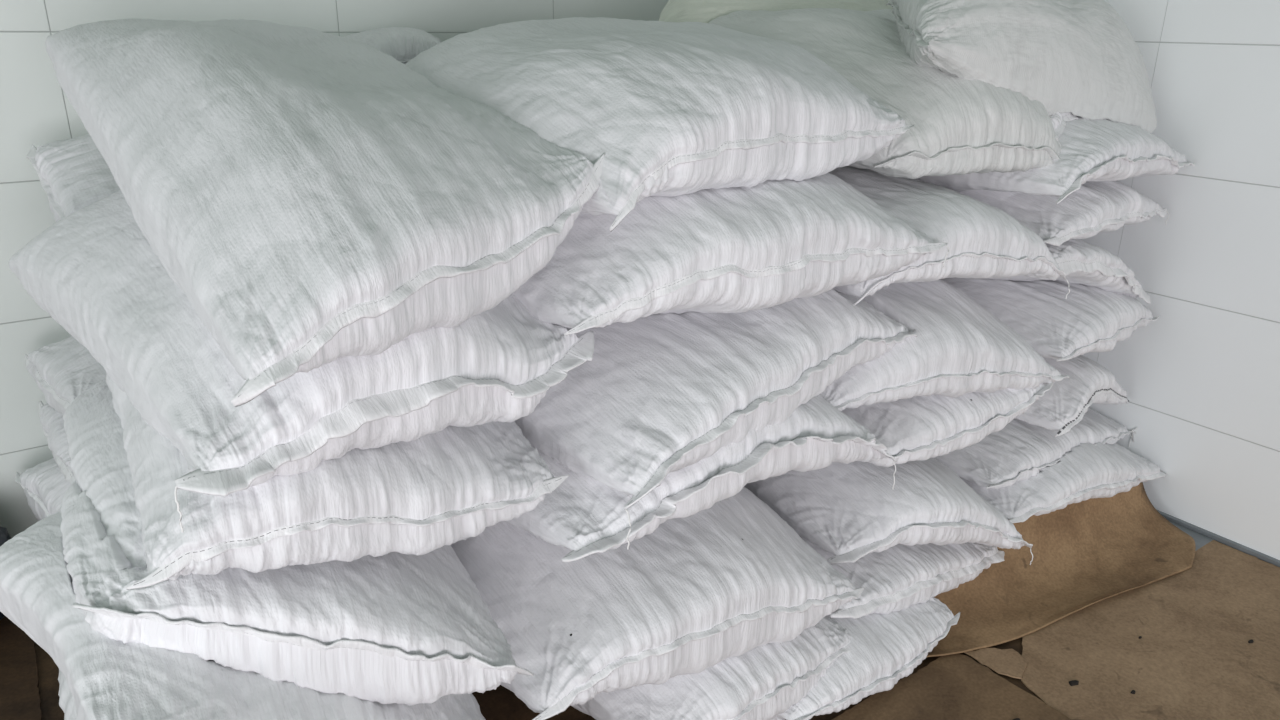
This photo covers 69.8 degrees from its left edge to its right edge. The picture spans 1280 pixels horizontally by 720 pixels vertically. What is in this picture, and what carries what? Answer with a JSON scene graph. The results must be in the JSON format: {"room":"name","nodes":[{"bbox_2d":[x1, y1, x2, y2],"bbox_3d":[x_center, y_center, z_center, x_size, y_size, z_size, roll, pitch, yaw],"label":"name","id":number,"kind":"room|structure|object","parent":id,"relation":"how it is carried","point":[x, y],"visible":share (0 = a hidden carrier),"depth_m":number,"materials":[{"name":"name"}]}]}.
{"room":"storage room","nodes":[
{"label":"storage room","id":0,"kind":"room"},
{"bbox_2d":[0,0,668,537],"bbox_3d":[-1.479,-0.802,1.723,4.964,2.700,0.100,-13,24,-33],"label":"wall","id":1,"kind":"structure","parent":0,"point":[35,109],"depth_m":2.03,"materials":[{"name":"white tile"}]},
{"bbox_2d":[35,637,1038,719],"bbox_3d":[0.031,1.248,0.269,5.064,0.100,5.252,-13,24,-33],"label":"floor","id":2,"kind":"structure","parent":0,"point":[501,703],"depth_m":1.74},
{"bbox_2d":[0,616,41,719],"bbox_3d":[-1.494,0.872,1.082,1.401,0.004,1.774,-13,24,-33],"label":"cardboard sheet","id":3,"kind":"object","parent":2,"relation":"on","point":[19,681],"visible":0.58,"depth_m":1.78,"materials":[{"name":"brown cardboard"}]},
{"bbox_2d":[0,526,11,619],"bbox_3d":[-1.484,0.454,1.839,0.415,0.250,0.348,-13,24,-33],"label":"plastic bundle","id":4,"kind":"object","parent":3,"relation":"on","point":[4,535],"visible":0.16,"depth_m":1.91,"materials":[{"name":"plastic"}]},
{"bbox_2d":[14,458,69,520],"bbox_3d":[-1.001,0.308,2.131,0.721,0.333,0.419,-13,24,-33],"label":"woven sack","id":5,"kind":"object","parent":2,"relation":"on","point":[44,485],"visible":0.16,"depth_m":1.94,"materials":[{"name":"white plastic"}]},
{"bbox_2d":[39,401,72,480],"bbox_3d":[-0.976,0.120,2.084,0.641,0.199,0.322,-13,24,-33],"label":"woven sack","id":6,"kind":"object","parent":5,"relation":"on","point":[52,421],"visible":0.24,"depth_m":1.88,"materials":[{"name":"white plastic"}]},
{"bbox_2d":[25,336,106,415],"bbox_3d":[-0.945,0.010,2.017,0.667,0.232,0.353,-13,24,-33],"label":"woven sack","id":7,"kind":"object","parent":6,"relation":"on","point":[63,370],"visible":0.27,"depth_m":1.83,"materials":[{"name":"white plastic"}]},
{"bbox_2d":[26,134,119,221],"bbox_3d":[-0.845,-0.335,1.908,0.662,0.309,0.328,-16,26,-38],"label":"woven sack","id":8,"kind":"object","parent":7,"relation":"on","point":[74,175],"visible":0.24,"depth_m":1.71,"materials":[{"name":"white plastic"}]},
{"bbox_2d":[343,27,440,63],"bbox_3d":[-0.566,-0.679,2.100,0.330,0.155,0.376,-13,24,-33],"label":"woven sack","id":9,"kind":"object","parent":8,"relation":"on","point":[403,44],"visible":0.28,"depth_m":1.97,"materials":[{"name":"white plastic"}]},
{"bbox_2d":[58,669,76,719],"bbox_3d":[-0.639,0.559,1.504,0.513,0.309,0.983,-13,24,-33],"label":"woven sack","id":10,"kind":"object","parent":2,"relation":"on","point":[66,700],"visible":0.02,"depth_m":1.38,"materials":[{"name":"white plastic"}]},
{"bbox_2d":[0,511,485,719],"bbox_3d":[-0.635,0.329,1.381,0.580,0.374,1.046,-13,24,-33],"label":"woven sack","id":11,"kind":"object","parent":10,"relation":"on","point":[107,678],"visible":0.25,"depth_m":0.98,"materials":[{"name":"white plastic"}]},
{"bbox_2d":[60,474,532,705],"bbox_3d":[-0.573,0.234,1.381,0.499,0.300,0.962,-13,24,-33],"label":"woven sack","id":12,"kind":"object","parent":11,"relation":"on","point":[392,627],"visible":0.55,"depth_m":1.03,"materials":[{"name":"white plastic"}]},
{"bbox_2d":[63,378,469,569],"bbox_3d":[-0.665,0.134,1.578,0.538,0.314,1.112,-13,24,-33],"label":"woven sack","id":13,"kind":"object","parent":12,"relation":"on","point":[99,464],"visible":0.16,"depth_m":1.18,"materials":[{"name":"white plastic"}]},
{"bbox_2d":[106,373,568,589],"bbox_3d":[-0.544,0.056,1.424,0.556,0.244,1.003,-13,24,-33],"label":"woven sack","id":14,"kind":"object","parent":13,"relation":"on","point":[425,494],"visible":0.44,"depth_m":1.01,"materials":[{"name":"white plastic"}]},
{"bbox_2d":[8,190,593,531],"bbox_3d":[-0.536,-0.104,1.396,0.674,0.296,1.087,-13,24,-33],"label":"woven sack","id":15,"kind":"object","parent":14,"relation":"on","point":[93,270],"visible":0.52,"depth_m":1.04,"materials":[{"name":"white plastic"}]},
{"bbox_2d":[45,18,604,406],"bbox_3d":[-0.461,-0.308,1.312,0.561,0.331,1.068,-13,24,-33],"label":"woven sack","id":16,"kind":"object","parent":15,"relation":"on","point":[315,199],"visible":1,"depth_m":1.04,"materials":[{"name":"white plastic"}]},
{"bbox_2d":[572,616,851,719],"bbox_3d":[-0.079,0.438,1.910,0.568,0.241,1.035,-13,24,-33],"label":"woven sack","id":17,"kind":"object","parent":2,"relation":"on","point":[763,682],"visible":0.27,"depth_m":1.50,"materials":[{"name":"white plastic"}]},
{"bbox_2d":[451,487,864,719],"bbox_3d":[-0.161,0.281,1.787,0.740,0.338,1.047,-13,24,-33],"label":"woven sack","id":18,"kind":"object","parent":17,"relation":"on","point":[729,578],"visible":0.52,"depth_m":1.37,"materials":[{"name":"white plastic"}]},
{"bbox_2d":[506,395,896,561],"bbox_3d":[-0.107,0.070,1.772,0.761,0.264,1.061,-13,24,-33],"label":"woven sack","id":19,"kind":"object","parent":18,"relation":"on","point":[582,515],"visible":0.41,"depth_m":1.30,"materials":[{"name":"white plastic"}]},
{"bbox_2d":[515,289,916,548],"bbox_3d":[-0.045,-0.102,1.757,0.771,0.258,1.079,-15,25,-36],"label":"woven sack","id":20,"kind":"object","parent":19,"relation":"on","point":[658,395],"visible":0.42,"depth_m":1.32,"materials":[{"name":"white plastic"}]},
{"bbox_2d":[513,173,948,335],"bbox_3d":[-0.082,-0.295,1.692,0.797,0.284,1.041,-13,24,-33],"label":"woven sack","id":21,"kind":"object","parent":20,"relation":"on","point":[769,243],"visible":0.59,"depth_m":1.25,"materials":[{"name":"white plastic"}]},
{"bbox_2d":[405,17,913,231],"bbox_3d":[0.030,-0.467,1.624,0.859,0.260,0.840,-13,24,-33],"label":"woven sack","id":22,"kind":"object","parent":21,"relation":"on","point":[672,108],"visible":0.89,"depth_m":1.29,"materials":[{"name":"white plastic"}]},
{"bbox_2d":[832,654,1070,719],"bbox_3d":[0.747,0.954,0.925,1.061,0.003,1.805,-13,24,-33],"label":"cardboard sheet","id":23,"kind":"object","parent":2,"relation":"on","point":[953,686],"visible":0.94,"depth_m":1.75,"materials":[{"name":"brown cardboard"}]},
{"bbox_2d":[964,648,1026,678],"bbox_3d":[0.733,0.607,1.860,0.092,0.003,0.115,-13,24,-33],"label":"scrap","id":24,"kind":"object","parent":2,"relation":"on","point":[1008,662],"visible":1,"depth_m":1.85,"materials":[{"name":"brown cardboard"}]},
{"bbox_2d":[1021,540,1279,719],"bbox_3d":[1.545,0.776,1.439,0.905,0.003,1.772,-13,24,-33],"label":"cardboard sheet","id":25,"kind":"object","parent":2,"relation":"on","point":[1193,658],"visible":0.94,"depth_m":1.90,"materials":[{"name":"brown cardboard"}]},
{"bbox_2d":[927,482,1195,656],"bbox_3d":[0.830,0.467,2.050,1.203,0.134,0.266,-8,22,-22],"label":"cardboard sheet","id":26,"kind":"object","parent":25,"relation":"on","point":[1088,552],"visible":0.56,"depth_m":2.14,"materials":[{"name":"brown cardboard"}]},
{"bbox_2d":[961,442,1165,522],"bbox_3d":[0.820,0.194,2.530,0.709,0.234,0.982,-13,24,-33],"label":"woven sack","id":27,"kind":"object","parent":26,"relation":"on","point":[1088,471],"visible":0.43,"depth_m":2.09,"materials":[{"name":"white plastic"}]},
{"bbox_2d":[934,407,1136,489],"bbox_3d":[0.766,0.090,2.547,0.750,0.212,0.988,-13,24,-33],"label":"woven sack","id":28,"kind":"object","parent":27,"relation":"on","point":[1019,451],"visible":0.28,"depth_m":2.08,"materials":[{"name":"white plastic"}]},
{"bbox_2d":[1014,355,1128,436],"bbox_3d":[0.853,-0.045,2.549,0.495,0.210,0.999,-13,24,-33],"label":"woven sack","id":29,"kind":"object","parent":28,"relation":"on","point":[1063,406],"visible":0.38,"depth_m":2.12,"materials":[{"name":"white plastic"}]},
{"bbox_2d":[940,277,1158,361],"bbox_3d":[0.826,-0.205,2.453,0.567,0.227,0.986,-13,24,-33],"label":"woven sack","id":30,"kind":"object","parent":29,"relation":"on","point":[1091,318],"visible":0.38,"depth_m":2.07,"materials":[{"name":"white plastic"}]},
{"bbox_2d":[984,239,1150,303],"bbox_3d":[0.775,-0.324,2.391,0.622,0.237,1.006,-13,24,-33],"label":"woven sack","id":31,"kind":"object","parent":30,"relation":"on","point":[1081,262],"visible":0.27,"depth_m":1.99,"materials":[{"name":"white plastic"}]},
{"bbox_2d":[956,181,1168,246],"bbox_3d":[0.780,-0.448,2.360,0.655,0.206,0.988,-13,24,-33],"label":"woven sack","id":32,"kind":"object","parent":31,"relation":"on","point":[1096,207],"visible":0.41,"depth_m":1.94,"materials":[{"name":"white plastic"}]},
{"bbox_2d":[855,116,1194,203],"bbox_3d":[0.765,-0.564,2.261,0.704,0.204,0.950,-17,27,-39],"label":"woven sack","id":33,"kind":"object","parent":32,"relation":"on","point":[1095,150],"visible":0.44,"depth_m":1.86,"materials":[{"name":"white plastic"}]},
{"bbox_2d":[659,0,892,22],"bbox_3d":[0.347,-0.852,2.382,1.099,0.322,0.491,-13,24,-33],"label":"woven sack","id":34,"kind":"object","parent":33,"relation":"on","point":[704,11],"visible":0.14,"depth_m":2.06,"materials":[{"name":"plastic"}]},
{"bbox_2d":[886,0,1156,132],"bbox_3d":[0.796,-0.669,1.982,1.010,0.388,0.382,-13,24,-33],"label":"woven sack","id":35,"kind":"object","parent":33,"relation":"on","point":[1080,58],"visible":0.81,"depth_m":1.78,"materials":[{"name":"plastic"}]},
{"bbox_2d":[1049,112,1077,140],"bbox_3d":[0.729,-0.607,2.128,0.462,0.119,0.684,-15,25,-36],"label":"woven sack","id":36,"kind":"object","parent":33,"relation":"on","point":[1058,120],"visible":0.09,"depth_m":1.85,"materials":[{"name":"white plastic"}]},
{"bbox_2d":[1069,680,1078,685],"bbox_3d":[0.851,0.632,1.798,0.025,0.003,0.013,-5,21,-14],"label":"chip","id":37,"kind":"object","parent":25,"relation":"on","point":[1073,682],"visible":1,"depth_m":1.79,"materials":[{"name":"black"}]},
{"bbox_2d":[1168,520,1213,550],"bbox_3d":[1.280,0.415,2.406,0.148,0.004,0.360,-13,24,-33],"label":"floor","id":38,"kind":"structure","parent":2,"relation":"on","point":[1200,540],"depth_m":2.32,"materials":[{"name":"grey paint"}]},
{"bbox_3d":[-0.001,0.476,2.040,0.574,0.109,1.010,-13,24,-33],"label":"woven sack","id":39,"kind":"object","parent":2,"relation":"on","visible":0},
{"bbox_2d":[776,597,959,719],"bbox_3d":[0.191,0.420,2.093,0.605,0.180,1.012,-13,24,-33],"label":"woven sack","id":40,"kind":"object","parent":39,"relation":"on","point":[886,649],"visible":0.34,"depth_m":1.73,"materials":[{"name":"white plastic"}]},
{"bbox_2d":[801,538,1004,618],"bbox_3d":[0.331,0.333,2.260,0.629,0.230,1.013,-13,24,-33],"label":"woven sack","id":41,"kind":"object","parent":40,"relation":"on","point":[898,577],"visible":0.34,"depth_m":1.85,"materials":[{"name":"white plastic"}]},
{"bbox_2d":[744,458,1032,564],"bbox_3d":[0.352,0.204,2.216,0.540,0.300,1.053,-12,24,-31],"label":"woven sack","id":42,"kind":"object","parent":41,"relation":"on","point":[852,511],"visible":0.51,"depth_m":1.81,"materials":[{"name":"white plastic"}]},
{"bbox_2d":[842,382,1052,466],"bbox_3d":[0.389,-0.017,2.178,0.543,0.219,1.025,-11,23,-28],"label":"woven sack","id":43,"kind":"object","parent":42,"relation":"on","point":[918,428],"visible":0.24,"depth_m":1.76,"materials":[{"name":"white plastic"}]},
{"bbox_2d":[819,280,1069,410],"bbox_3d":[0.392,-0.137,2.125,0.706,0.283,1.026,-10,23,-26],"label":"woven sack","id":44,"kind":"object","parent":43,"relation":"on","point":[959,348],"visible":0.41,"depth_m":1.70,"materials":[{"name":"white plastic"}]},
{"bbox_2d":[828,166,1069,304],"bbox_3d":[0.337,-0.325,2.038,0.616,0.263,1.040,-13,24,-33],"label":"woven sack","id":45,"kind":"object","parent":44,"relation":"on","point":[984,241],"visible":0.47,"depth_m":1.65,"materials":[{"name":"white plastic"}]},
{"bbox_2d":[708,8,1061,178],"bbox_3d":[0.622,-0.608,2.046,0.942,0.325,0.738,-13,24,-33],"label":"woven sack","id":46,"kind":"object","parent":45,"relation":"on","point":[961,126],"visible":0.59,"depth_m":1.70,"materials":[{"name":"plastic"}]},
{"bbox_2d":[1081,0,1279,559],"bbox_3d":[2.074,-0.541,1.132,0.100,2.700,5.252,-13,24,-33],"label":"wall","id":47,"kind":"structure","parent":0,"point":[1201,379],"depth_m":2.21,"materials":[{"name":"white tile"}]},
{"bbox_2d":[1156,509,1279,566],"bbox_3d":[2.042,0.745,1.530,0.014,0.012,5.152,-13,24,-33],"label":"baseboard","id":48,"kind":"structure","parent":47,"relation":"attached to","point":[1218,538],"depth_m":2.29,"materials":[{"name":"grey paint"}]}
]}

